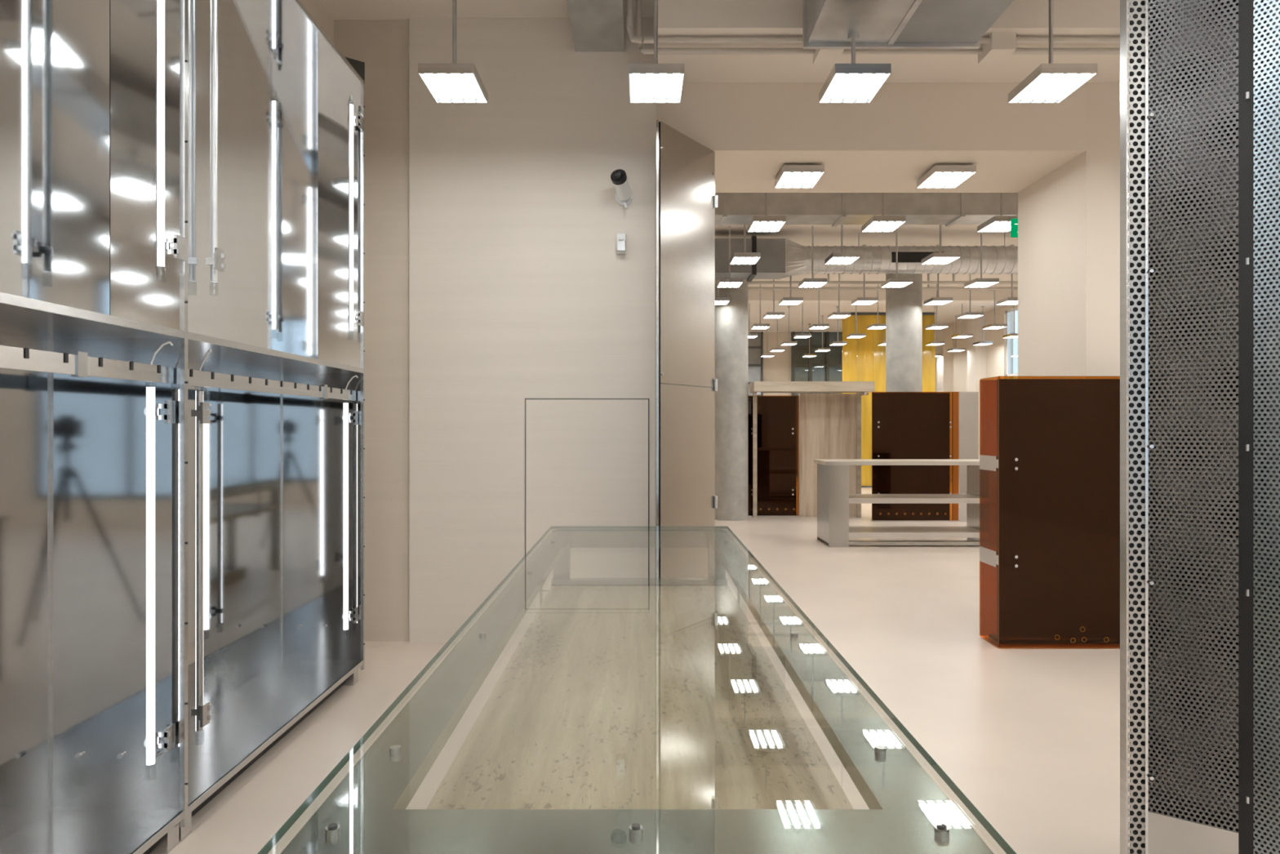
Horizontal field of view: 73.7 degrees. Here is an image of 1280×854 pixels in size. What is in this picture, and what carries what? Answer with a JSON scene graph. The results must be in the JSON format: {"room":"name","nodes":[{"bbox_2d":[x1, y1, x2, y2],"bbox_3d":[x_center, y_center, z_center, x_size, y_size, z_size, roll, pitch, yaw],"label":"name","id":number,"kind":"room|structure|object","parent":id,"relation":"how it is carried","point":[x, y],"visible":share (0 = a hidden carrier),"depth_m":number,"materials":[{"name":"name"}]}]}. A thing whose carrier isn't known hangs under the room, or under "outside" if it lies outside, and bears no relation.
{"room":"retail store","nodes":[
{"label":"retail store","id":0,"kind":"room"},
{"bbox_2d":[299,0,333,43],"bbox_3d":[-2.100,-0.630,9.000,0.200,4.060,30.000,0,0,0],"label":"wall","id":1,"kind":"structure","parent":0,"point":[316,9],"depth_m":5.35,"materials":[{"name":"paint"}]},
{"bbox_2d":[333,17,656,642],"bbox_3d":[-0.948,-0.630,6.140,2.104,4.060,1.180,0,0,0],"label":"wall","id":2,"kind":"structure","parent":0,"point":[495,277],"depth_m":5.55,"materials":[{"name":"paint"}]},
{"bbox_2d":[524,398,648,591],"bbox_3d":[-0.344,0.441,5.545,0.807,1.251,0.010,0,0,0],"label":"hatch","id":3,"kind":"object","parent":2,"relation":"attached to","point":[587,460],"visible":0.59,"depth_m":5.54,"materials":[{"name":"paint"}]},
{"bbox_2d":[610,168,631,209],"bbox_3d":[-0.118,-1.505,5.428,0.114,0.223,0.257,0,0,7],"label":"security camera","id":4,"kind":"object","parent":2,"relation":"attached to","point":[619,177],"visible":1,"depth_m":5.39,"materials":[{"name":"white plastic"}]},
{"bbox_2d":[616,233,626,254],"bbox_3d":[-0.121,-1.185,5.518,0.062,0.130,0.065,0,0,0],"label":"detector","id":5,"kind":"object","parent":2,"relation":"attached to","point":[620,237],"visible":1,"depth_m":5.49,"materials":[{"name":"white plastic"}]},
{"bbox_2d":[168,482,1129,853],"bbox_3d":[3.050,1.450,9.050,10.500,0.100,30.500,0,0,0],"label":"floor","id":6,"kind":"structure","parent":0,"point":[1030,736],"depth_m":4.32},
{"bbox_2d":[0,0,364,853],"bbox_3d":[-1.757,-0.335,2.870,0.470,3.470,3.722,0,0,0],"label":"display cabinet","id":7,"kind":"object","parent":6,"relation":"on","point":[86,306],"visible":0.97,"depth_m":2.87,"materials":[{"name":"metal"}]},
{"bbox_2d":[146,341,175,764],"bbox_3d":[-1.580,0.433,2.810,0.096,1.433,0.050,0,0,-39],"label":"tube","id":8,"kind":"object","parent":7,"relation":"attached to","point":[169,406],"visible":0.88,"depth_m":2.78,"materials":[{"name":"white plastic"}]},
{"bbox_2d":[155,0,184,266],"bbox_3d":[-1.548,-1.137,2.810,0.096,1.325,0.050,0,0,-39],"label":"tube","id":9,"kind":"object","parent":7,"relation":"attached to","point":[178,251],"visible":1,"depth_m":2.78,"materials":[{"name":"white plastic"}]},
{"bbox_2d":[191,348,211,730],"bbox_3d":[-1.580,0.433,3.080,0.096,1.433,0.050,0,0,39],"label":"tube","id":10,"kind":"object","parent":7,"relation":"attached to","point":[202,712],"visible":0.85,"depth_m":3.09,"materials":[{"name":"silver plastic"}]},
{"bbox_2d":[205,0,225,282],"bbox_3d":[-1.518,-1.137,3.060,0.096,1.325,0.050,0,0,39],"label":"tube","id":11,"kind":"object","parent":7,"relation":"attached to","point":[217,255],"visible":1,"depth_m":3.07,"materials":[{"name":"silver plastic"}]},
{"bbox_2d":[342,375,358,629],"bbox_3d":[-1.580,0.433,4.660,0.096,1.433,0.050,0,0,-39],"label":"tube","id":12,"kind":"object","parent":7,"relation":"attached to","point":[347,416],"visible":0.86,"depth_m":4.63,"materials":[{"name":"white plastic"}]},
{"bbox_2d":[347,95,363,330],"bbox_3d":[-1.552,-1.137,4.660,0.096,1.325,0.050,0,0,-39],"label":"tube","id":13,"kind":"object","parent":7,"relation":"attached to","point":[352,119],"visible":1,"depth_m":4.63,"materials":[{"name":"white plastic"}]},
{"bbox_2d":[257,526,1016,853],"bbox_3d":[-0.004,0.950,2.643,0.890,0.900,3.318,0,0,0],"label":"glass display case","id":14,"kind":"object","parent":6,"relation":"on","point":[628,715],"visible":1,"depth_m":1.86,"materials":[{"name":"glass"}]},
{"bbox_2d":[654,120,717,577],"bbox_3d":[0.307,-0.217,5.396,0.418,3.235,0.592,0,0,0],"label":"door","id":15,"kind":"structure","parent":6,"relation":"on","point":[686,200],"depth_m":5.39,"materials":[{"name":"grey"}]},
{"bbox_2d":[715,279,747,520],"bbox_3d":[1.380,-0.630,13.000,0.530,4.060,0.530,0,0,0],"label":"concrete column","id":16,"kind":"structure","parent":6,"relation":"on","point":[731,318],"depth_m":12.76,"materials":[{"name":"grey concrete"}]},
{"bbox_2d":[747,331,763,395],"bbox_3d":[3.170,-0.630,23.920,0.540,4.060,0.140,0,0,0],"label":"screen","id":17,"kind":"object","parent":6,"relation":"on","point":[755,345],"visible":0.17,"depth_m":23.95,"materials":[{"name":"grey"}]},
{"bbox_2d":[747,395,799,516],"bbox_3d":[2.067,0.455,13.342,0.815,1.890,0.115,0,0,0],"label":"cabinet","id":18,"kind":"object","parent":6,"relation":"on","point":[777,415],"depth_m":13.30,"materials":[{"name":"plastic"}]},
{"bbox_2d":[749,381,875,517],"bbox_3d":[2.600,0.360,12.985,1.800,2.080,0.530,0,0,0],"label":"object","id":19,"kind":"object","parent":6,"relation":"on","point":[860,388],"visible":1,"depth_m":12.73,"materials":[{"name":"beige wood"}]},
{"bbox_2d":[791,331,842,395],"bbox_3d":[5.010,-0.630,23.920,1.520,4.060,0.140,0,0,0],"label":"screen","id":20,"kind":"object","parent":6,"relation":"on","point":[825,366],"visible":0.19,"depth_m":23.95,"materials":[{"name":"grey"}]},
{"bbox_2d":[842,311,936,487],"bbox_3d":[5.778,-0.630,19.850,2.164,4.060,0.140,0,0,0],"label":"wall","id":21,"kind":"structure","parent":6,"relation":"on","point":[863,359],"depth_m":19.84,"materials":[{"name":"yellow"}]},
{"bbox_2d":[813,458,979,546],"bbox_3d":[3.230,0.900,10.259,2.140,1.000,0.682,0,0,0],"label":"shelving unit","id":22,"kind":"object","parent":6,"relation":"on","point":[833,497],"visible":0.69,"depth_m":9.94,"materials":[{"name":"metal"}]},
{"bbox_2d":[885,273,922,391],"bbox_3d":[4.020,-0.630,13.000,0.530,4.060,0.530,0,0,0],"label":"concrete column","id":23,"kind":"structure","parent":6,"relation":"on","point":[904,305],"depth_m":12.78,"materials":[{"name":"grey concrete"}]},
{"bbox_2d":[870,391,958,521],"bbox_3d":[4.067,0.440,12.643,1.275,1.920,0.115,0,0,0],"label":"cabinet","id":24,"kind":"object","parent":6,"relation":"on","point":[905,424],"depth_m":12.60,"materials":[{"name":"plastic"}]},
{"bbox_2d":[959,391,978,521],"bbox_3d":[4.860,0.440,12.613,0.280,1.920,0.035,0,0,0],"label":"partition panel","id":25,"kind":"object","parent":6,"relation":"on","point":[968,401],"visible":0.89,"depth_m":12.60,"materials":[{"name":"paint"}]},
{"bbox_2d":[979,376,1129,647],"bbox_3d":[2.804,0.534,5.529,1.092,1.711,0.313,0,0,0],"label":"cabinet","id":26,"kind":"object","parent":6,"relation":"on","point":[1050,446],"visible":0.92,"depth_m":5.38,"materials":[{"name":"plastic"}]},
{"bbox_2d":[1120,0,1279,853],"bbox_3d":[1.726,-0.110,2.218,0.710,3.020,0.792,0,0,-43],"label":"perforated panel","id":27,"kind":"object","parent":6,"relation":"on","point":[1204,77],"visible":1,"depth_m":2.16,"materials":[{"name":"grey metal"}]},
{"bbox_2d":[319,0,1017,332],"bbox_3d":[3.050,-2.720,9.050,10.500,0.120,30.500,0,0,0],"label":"ceiling","id":28,"kind":"structure","parent":0,"point":[829,236],"depth_m":11.86,"materials":[{"name":"paint"}]},
{"bbox_2d":[417,0,488,102],"bbox_3d":[-0.995,-2.237,4.580,0.287,0.845,0.400,0,0,0],"label":"pendant light","id":29,"kind":"object","parent":28,"relation":"hanging from","point":[454,82],"visible":1,"depth_m":4.56,"materials":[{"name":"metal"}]},
{"bbox_2d":[566,0,624,51],"bbox_3d":[-0.260,-2.545,-0.175,0.360,0.230,11.450,0,0,0],"label":"ventilation duct","id":30,"kind":"object","parent":28,"relation":"hanging from","point":[597,25],"visible":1,"depth_m":5.18,"materials":[{"name":"silver metal"}]},
{"bbox_2d":[628,0,684,102],"bbox_3d":[0.085,-2.237,4.580,0.287,0.845,0.400,0,0,0],"label":"pendant light","id":31,"kind":"object","parent":28,"relation":"hanging from","point":[655,82],"visible":1,"depth_m":4.57,"materials":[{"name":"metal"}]},
{"bbox_2d":[715,279,729,304],"bbox_3d":[1.145,-2.237,12.480,0.287,0.845,0.400,0,0,0],"label":"pendant light","id":32,"kind":"object","parent":28,"relation":"hanging from","point":[718,300],"visible":0.54,"depth_m":12.37,"materials":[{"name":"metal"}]},
{"bbox_2d":[716,226,742,287],"bbox_3d":[1.145,-2.237,10.900,0.287,0.845,0.400,0,0,0],"label":"pendant light","id":33,"kind":"object","parent":28,"relation":"hanging from","point":[722,282],"visible":0.81,"depth_m":10.89,"materials":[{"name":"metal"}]},
{"bbox_2d":[729,224,760,264],"bbox_3d":[1.145,-2.237,9.320,0.287,0.845,0.400,0,0,0],"label":"pendant light","id":34,"kind":"object","parent":28,"relation":"hanging from","point":[737,258],"visible":0.84,"depth_m":9.31,"materials":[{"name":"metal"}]},
{"bbox_2d":[747,303,757,337],"bbox_3d":[2.205,-2.237,17.220,0.287,0.845,0.400,0,0,0],"label":"pendant light","id":35,"kind":"object","parent":28,"relation":"hanging from","point":[749,335],"visible":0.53,"depth_m":17.21,"materials":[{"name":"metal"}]},
{"bbox_2d":[751,284,769,328],"bbox_3d":[2.205,-2.237,15.640,0.287,0.845,0.400,0,0,0],"label":"pendant light","id":36,"kind":"object","parent":28,"relation":"hanging from","point":[760,326],"visible":0.87,"depth_m":15.63,"materials":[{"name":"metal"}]},
{"bbox_2d":[747,192,786,231],"bbox_3d":[1.145,-2.237,7.740,0.287,0.845,0.400,0,0,0],"label":"pendant light","id":37,"kind":"object","parent":28,"relation":"hanging from","point":[766,223],"visible":0.85,"depth_m":7.70,"materials":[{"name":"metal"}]},
{"bbox_2d":[760,323,773,356],"bbox_3d":[3.280,-2.237,21.960,0.287,0.845,0.400,0,0,0],"label":"pendant light","id":38,"kind":"object","parent":28,"relation":"hanging from","point":[767,354],"visible":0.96,"depth_m":21.94,"materials":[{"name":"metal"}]},
{"bbox_2d":[763,279,784,318],"bbox_3d":[2.205,-2.237,14.060,0.287,0.845,0.400,0,0,0],"label":"pendant light","id":39,"kind":"object","parent":28,"relation":"hanging from","point":[773,314],"visible":0.88,"depth_m":14.05,"materials":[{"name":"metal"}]},
{"bbox_2d":[769,318,784,351],"bbox_3d":[3.280,-2.237,20.380,0.287,0.845,0.400,0,0,0],"label":"pendant light","id":40,"kind":"object","parent":28,"relation":"hanging from","point":[773,349],"visible":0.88,"depth_m":20.37,"materials":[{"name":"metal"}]},
{"bbox_2d":[781,306,796,345],"bbox_3d":[3.280,-2.237,18.800,0.287,0.845,0.400,0,0,0],"label":"pendant light","id":41,"kind":"object","parent":28,"relation":"hanging from","point":[784,343],"visible":1,"depth_m":18.79,"materials":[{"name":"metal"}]},
{"bbox_2d":[778,275,803,304],"bbox_3d":[2.205,-2.237,12.480,0.287,0.845,0.400,0,0,0],"label":"pendant light","id":42,"kind":"object","parent":28,"relation":"hanging from","point":[784,300],"visible":0.81,"depth_m":12.42,"materials":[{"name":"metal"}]},
{"bbox_2d":[793,303,811,337],"bbox_3d":[3.280,-2.237,17.220,0.287,0.845,0.400,0,0,0],"label":"pendant light","id":43,"kind":"object","parent":28,"relation":"hanging from","point":[802,335],"visible":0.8,"depth_m":17.21,"materials":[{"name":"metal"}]},
{"bbox_2d":[802,323,816,356],"bbox_3d":[4.360,-2.237,21.960,0.287,0.845,0.400,0,0,0],"label":"pendant light","id":44,"kind":"object","parent":28,"relation":"hanging from","point":[809,354],"visible":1,"depth_m":21.93,"materials":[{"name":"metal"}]},
{"bbox_2d":[798,226,826,287],"bbox_3d":[2.205,-2.237,10.900,0.287,0.845,0.400,0,0,0],"label":"pendant light","id":45,"kind":"object","parent":28,"relation":"hanging from","point":[806,282],"visible":0.89,"depth_m":10.89,"materials":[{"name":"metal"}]},
{"bbox_2d":[808,289,829,328],"bbox_3d":[3.280,-2.237,15.640,0.287,0.845,0.400,0,0,0],"label":"pendant light","id":46,"kind":"object","parent":28,"relation":"hanging from","point":[819,326],"visible":0.84,"depth_m":15.63,"materials":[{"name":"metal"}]},
{"bbox_2d":[814,315,830,351],"bbox_3d":[4.360,-2.237,20.380,0.287,0.845,0.400,0,0,0],"label":"pendant light","id":47,"kind":"object","parent":28,"relation":"hanging from","point":[819,349],"visible":1,"depth_m":20.37,"materials":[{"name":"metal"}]},
{"bbox_2d":[829,306,846,345],"bbox_3d":[4.360,-2.237,18.800,0.287,0.845,0.400,0,0,0],"label":"pendant light","id":48,"kind":"object","parent":28,"relation":"hanging from","point":[833,343],"visible":0.97,"depth_m":18.78,"materials":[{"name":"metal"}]},
{"bbox_2d":[827,273,850,318],"bbox_3d":[3.280,-2.237,14.060,0.287,0.845,0.400,0,0,0],"label":"pendant light","id":49,"kind":"object","parent":28,"relation":"hanging from","point":[838,314],"visible":0.85,"depth_m":14.05,"materials":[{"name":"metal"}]},
{"bbox_2d":[824,224,859,264],"bbox_3d":[2.205,-2.237,9.320,0.287,0.845,0.400,0,0,0],"label":"pendant light","id":50,"kind":"object","parent":28,"relation":"hanging from","point":[835,258],"visible":0.87,"depth_m":9.31,"materials":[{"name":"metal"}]},
{"bbox_2d":[846,304,866,337],"bbox_3d":[4.360,-2.237,17.220,0.287,0.845,0.400,0,0,0],"label":"pendant light","id":51,"kind":"object","parent":28,"relation":"hanging from","point":[855,335],"visible":0.85,"depth_m":17.18,"materials":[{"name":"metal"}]},
{"bbox_2d":[851,244,877,304],"bbox_3d":[3.280,-2.237,12.480,0.287,0.845,0.400,0,0,0],"label":"pendant light","id":52,"kind":"object","parent":28,"relation":"hanging from","point":[860,300],"visible":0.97,"depth_m":12.44,"materials":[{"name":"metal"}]},
{"bbox_2d":[715,192,1016,226],"bbox_3d":[3.000,-2.345,8.450,9.800,0.630,0.440,0,0,0],"label":"ventilation duct","id":53,"kind":"object","parent":28,"relation":"hanging from","point":[948,209],"visible":0.17,"depth_m":8.25,"materials":[{"name":"metal"}]},
{"bbox_2d":[715,232,1017,281],"bbox_3d":[3.000,-2.350,11.700,9.800,0.620,0.560,0,0,0],"label":"spiral duct","id":54,"kind":"object","parent":28,"relation":"hanging from","point":[780,258],"visible":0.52,"depth_m":11.53,"materials":[{"name":"grey metal"}]},
{"bbox_2d":[656,82,1086,192],"bbox_3d":[1.542,-2.253,6.215,2.876,0.813,1.030,0,0,0],"label":"ceiling soffit","id":55,"kind":"object","parent":28,"relation":"attached to","point":[886,144],"depth_m":5.70,"materials":[{"name":"paint"}]},
{"bbox_2d":[774,164,824,187],"bbox_3d":[1.145,-1.813,6.160,0.287,0.067,0.400,0,0,0],"label":"pendant light","id":56,"kind":"object","parent":55,"relation":"hanging from","point":[789,175],"visible":1,"depth_m":6.10,"materials":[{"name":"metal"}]},
{"bbox_2d":[916,164,976,187],"bbox_3d":[2.205,-1.813,6.160,0.287,0.067,0.400,0,0,0],"label":"pendant light","id":57,"kind":"object","parent":55,"relation":"hanging from","point":[940,175],"visible":1,"depth_m":6.10,"materials":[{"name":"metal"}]},
{"bbox_2d":[866,284,885,328],"bbox_3d":[4.360,-2.237,15.640,0.287,0.845,0.400,0,0,0],"label":"pendant light","id":58,"kind":"object","parent":28,"relation":"hanging from","point":[877,326],"visible":0.8,"depth_m":15.63,"materials":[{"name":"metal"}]},
{"bbox_2d":[626,0,1129,64],"bbox_3d":[2.960,-2.430,5.093,6.080,0.460,0.246,0,0,0],"label":"ceiling pipe","id":59,"kind":"object","parent":28,"relation":"hanging from","point":[994,48],"depth_m":5.10,"materials":[{"name":"beige metal"}]},
{"bbox_2d":[877,341,885,345],"bbox_3d":[5.440,-2.237,18.800,0.287,0.845,0.400,0,0,0],"label":"pendant light","id":60,"kind":"object","parent":28,"relation":"hanging from","point":[883,343],"visible":0.41,"depth_m":18.80,"materials":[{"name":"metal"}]},
{"bbox_2d":[747,286,1017,303],"bbox_3d":[3.000,-2.530,16.400,10.000,0.260,0.400,0,0,0],"label":"ceiling beam","id":61,"kind":"structure","parent":28,"relation":"attached to","point":[810,296],"depth_m":16.20,"materials":[{"name":"beige paint"}]},
{"bbox_2d":[747,273,1017,289],"bbox_3d":[3.000,-2.468,11.050,9.800,0.384,7.550,0,0,0],"label":"ceiling pipe","id":62,"kind":"object","parent":28,"relation":"hanging from","point":[928,282],"depth_m":13.60,"materials":[{"name":"beige metal"}]},
{"bbox_2d":[861,192,906,231],"bbox_3d":[2.205,-2.237,7.740,0.287,0.845,0.400,0,0,0],"label":"pendant light","id":63,"kind":"object","parent":28,"relation":"hanging from","point":[882,223],"visible":0.84,"depth_m":7.69,"materials":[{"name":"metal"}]},
{"bbox_2d":[657,0,1129,82],"bbox_3d":[3.052,-2.480,5.310,5.896,0.360,0.780,0,0,0],"label":"ceiling beam","id":64,"kind":"structure","parent":28,"relation":"attached to","point":[676,18],"depth_m":5.14,"materials":[{"name":"beige paint"}]},
{"bbox_2d":[880,227,912,287],"bbox_3d":[3.280,-2.237,10.900,0.287,0.845,0.400,0,0,0],"label":"pendant light","id":65,"kind":"object","parent":28,"relation":"hanging from","point":[891,282],"visible":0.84,"depth_m":10.89,"materials":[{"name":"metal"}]},
{"bbox_2d":[802,0,1013,48],"bbox_3d":[1.385,-2.375,-0.590,0.970,0.570,10.620,0,0,0],"label":"ventilation duct","id":66,"kind":"object","parent":28,"relation":"hanging from","point":[826,24],"visible":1,"depth_m":4.46,"materials":[{"name":"metal"}]},
{"bbox_2d":[818,31,891,102],"bbox_3d":[1.145,-1.962,4.580,0.287,0.295,0.400,0,0,0],"label":"pendant light","id":67,"kind":"object","parent":66,"relation":"hanging from","point":[853,82],"visible":1,"depth_m":4.55,"materials":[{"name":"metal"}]},
{"bbox_2d":[925,306,944,345],"bbox_3d":[6.500,-2.237,18.800,0.287,0.845,0.400,0,0,0],"label":"pendant light","id":68,"kind":"object","parent":28,"relation":"hanging from","point":[931,343],"visible":0.94,"depth_m":18.78,"materials":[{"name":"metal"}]},
{"bbox_2d":[925,284,948,328],"bbox_3d":[5.440,-2.237,15.640,0.287,0.845,0.400,0,0,0],"label":"pendant light","id":69,"kind":"object","parent":28,"relation":"hanging from","point":[936,326],"visible":0.87,"depth_m":15.62,"materials":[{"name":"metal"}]},
{"bbox_2d":[924,244,952,304],"bbox_3d":[4.360,-2.237,12.480,0.287,0.845,0.400,0,0,0],"label":"pendant light","id":70,"kind":"object","parent":28,"relation":"hanging from","point":[934,300],"visible":0.94,"depth_m":12.43,"materials":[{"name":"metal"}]},
{"bbox_2d":[920,224,959,264],"bbox_3d":[3.280,-2.237,9.320,0.287,0.845,0.400,0,0,0],"label":"pendant light","id":71,"kind":"object","parent":28,"relation":"hanging from","point":[935,258],"visible":0.85,"depth_m":9.28,"materials":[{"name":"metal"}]},
{"bbox_2d":[946,315,965,351],"bbox_3d":[7.550,-2.237,20.380,0.287,0.845,0.400,0,0,0],"label":"pendant light","id":72,"kind":"object","parent":28,"relation":"hanging from","point":[953,349],"visible":0.96,"depth_m":20.36,"materials":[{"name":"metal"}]},
{"bbox_2d":[951,303,973,337],"bbox_3d":[6.500,-2.237,17.220,0.287,0.845,0.400,0,0,0],"label":"pendant light","id":73,"kind":"object","parent":28,"relation":"hanging from","point":[962,335],"visible":0.89,"depth_m":17.19,"materials":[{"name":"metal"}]},
{"bbox_2d":[956,273,983,318],"bbox_3d":[5.440,-2.237,14.060,0.287,0.845,0.400,0,0,0],"label":"pendant light","id":74,"kind":"object","parent":28,"relation":"hanging from","point":[970,314],"visible":0.89,"depth_m":14.02,"materials":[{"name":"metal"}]},
{"bbox_2d":[964,231,999,287],"bbox_3d":[4.360,-2.237,10.900,0.287,0.845,0.400,0,0,0],"label":"pendant light","id":75,"kind":"object","parent":28,"relation":"hanging from","point":[976,282],"visible":0.81,"depth_m":10.89,"materials":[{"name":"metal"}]},
{"bbox_2d":[972,306,992,345],"bbox_3d":[7.550,-2.237,18.800,0.287,0.845,0.400,0,0,0],"label":"pendant light","id":76,"kind":"object","parent":28,"relation":"hanging from","point":[980,343],"visible":1,"depth_m":18.77,"materials":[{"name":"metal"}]},
{"bbox_2d":[982,284,1007,328],"bbox_3d":[6.500,-2.237,15.640,0.287,0.845,0.400,0,0,0],"label":"pendant light","id":77,"kind":"object","parent":28,"relation":"hanging from","point":[994,326],"visible":0.85,"depth_m":15.63,"materials":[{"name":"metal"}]},
{"bbox_2d":[977,192,1016,231],"bbox_3d":[3.280,-2.237,7.740,0.287,0.845,0.400,0,0,0],"label":"pendant light","id":78,"kind":"object","parent":28,"relation":"hanging from","point":[1001,223],"visible":0.73,"depth_m":7.73,"materials":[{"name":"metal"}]},
{"bbox_2d":[996,244,1017,304],"bbox_3d":[5.440,-2.237,12.480,0.287,0.845,0.400,0,0,0],"label":"pendant light","id":79,"kind":"object","parent":28,"relation":"hanging from","point":[1009,300],"visible":0.71,"depth_m":12.47,"materials":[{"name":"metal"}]},
{"bbox_2d":[1002,304,1017,337],"bbox_3d":[7.550,-2.237,17.220,0.287,0.845,0.400,0,0,0],"label":"pendant light","id":80,"kind":"object","parent":28,"relation":"hanging from","point":[1014,335],"visible":0.62,"depth_m":17.21,"materials":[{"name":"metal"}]},
{"bbox_2d":[1010,192,1017,237],"bbox_3d":[3.410,-2.160,7.457,0.320,1.000,0.045,0,0,0],"label":"exit sign","id":81,"kind":"object","parent":28,"relation":"hanging from","point":[1014,222],"visible":0.06,"depth_m":7.45,"materials":[{"name":"green plastic"}]},
{"bbox_2d":[1008,0,1097,102],"bbox_3d":[2.205,-2.237,4.580,0.287,0.845,0.400,0,0,0],"label":"pendant light","id":82,"kind":"object","parent":28,"relation":"hanging from","point":[1051,82],"visible":1,"depth_m":4.56,"materials":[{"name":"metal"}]},
{"bbox_2d":[763,332,791,395],"bbox_3d":[3.100,-0.630,24.100,10.200,4.060,0.200,0,0,0],"label":"wall","id":83,"kind":"structure","parent":0,"point":[777,367],"depth_m":24.00,"materials":[{"name":"paint"}]},
{"bbox_2d":[798,393,856,516],"bbox_3d":[2.947,0.440,13.340,0.925,1.920,0.120,0,0,0],"label":"wood panel","id":84,"kind":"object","parent":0,"point":[828,421],"depth_m":13.30,"materials":[{"name":"beige wood"}]},
{"bbox_2d":[715,224,979,226],"bbox_3d":[3.000,-2.550,10.175,10.000,0.220,0.350,0,0,0],"label":"ceiling beam","id":85,"kind":"structure","parent":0,"point":[715,224],"depth_m":10.35,"materials":[{"name":"beige paint"}]},
{"bbox_2d":[935,304,1017,482],"bbox_3d":[7.975,-0.630,15.365,0.450,4.060,17.270,0,0,0],"label":"wall","id":86,"kind":"structure","parent":0,"point":[963,371],"depth_m":19.93,"materials":[{"name":"paint"}]},
{"bbox_2d":[1006,306,1017,376],"bbox_3d":[8.080,-0.825,17.980,0.060,3.450,1.560,0,0,0],"label":"window","id":87,"kind":"structure","parent":86,"relation":"in","point":[1008,312],"depth_m":18.71,"materials":[{"name":"white plastic"}]},
{"bbox_2d":[1017,82,1129,376],"bbox_3d":[5.540,-0.630,6.215,5.120,4.060,1.030,0,0,0],"label":"wall","id":88,"kind":"structure","parent":0,"point":[1068,219],"depth_m":5.77,"materials":[{"name":"paint"}]}
]}

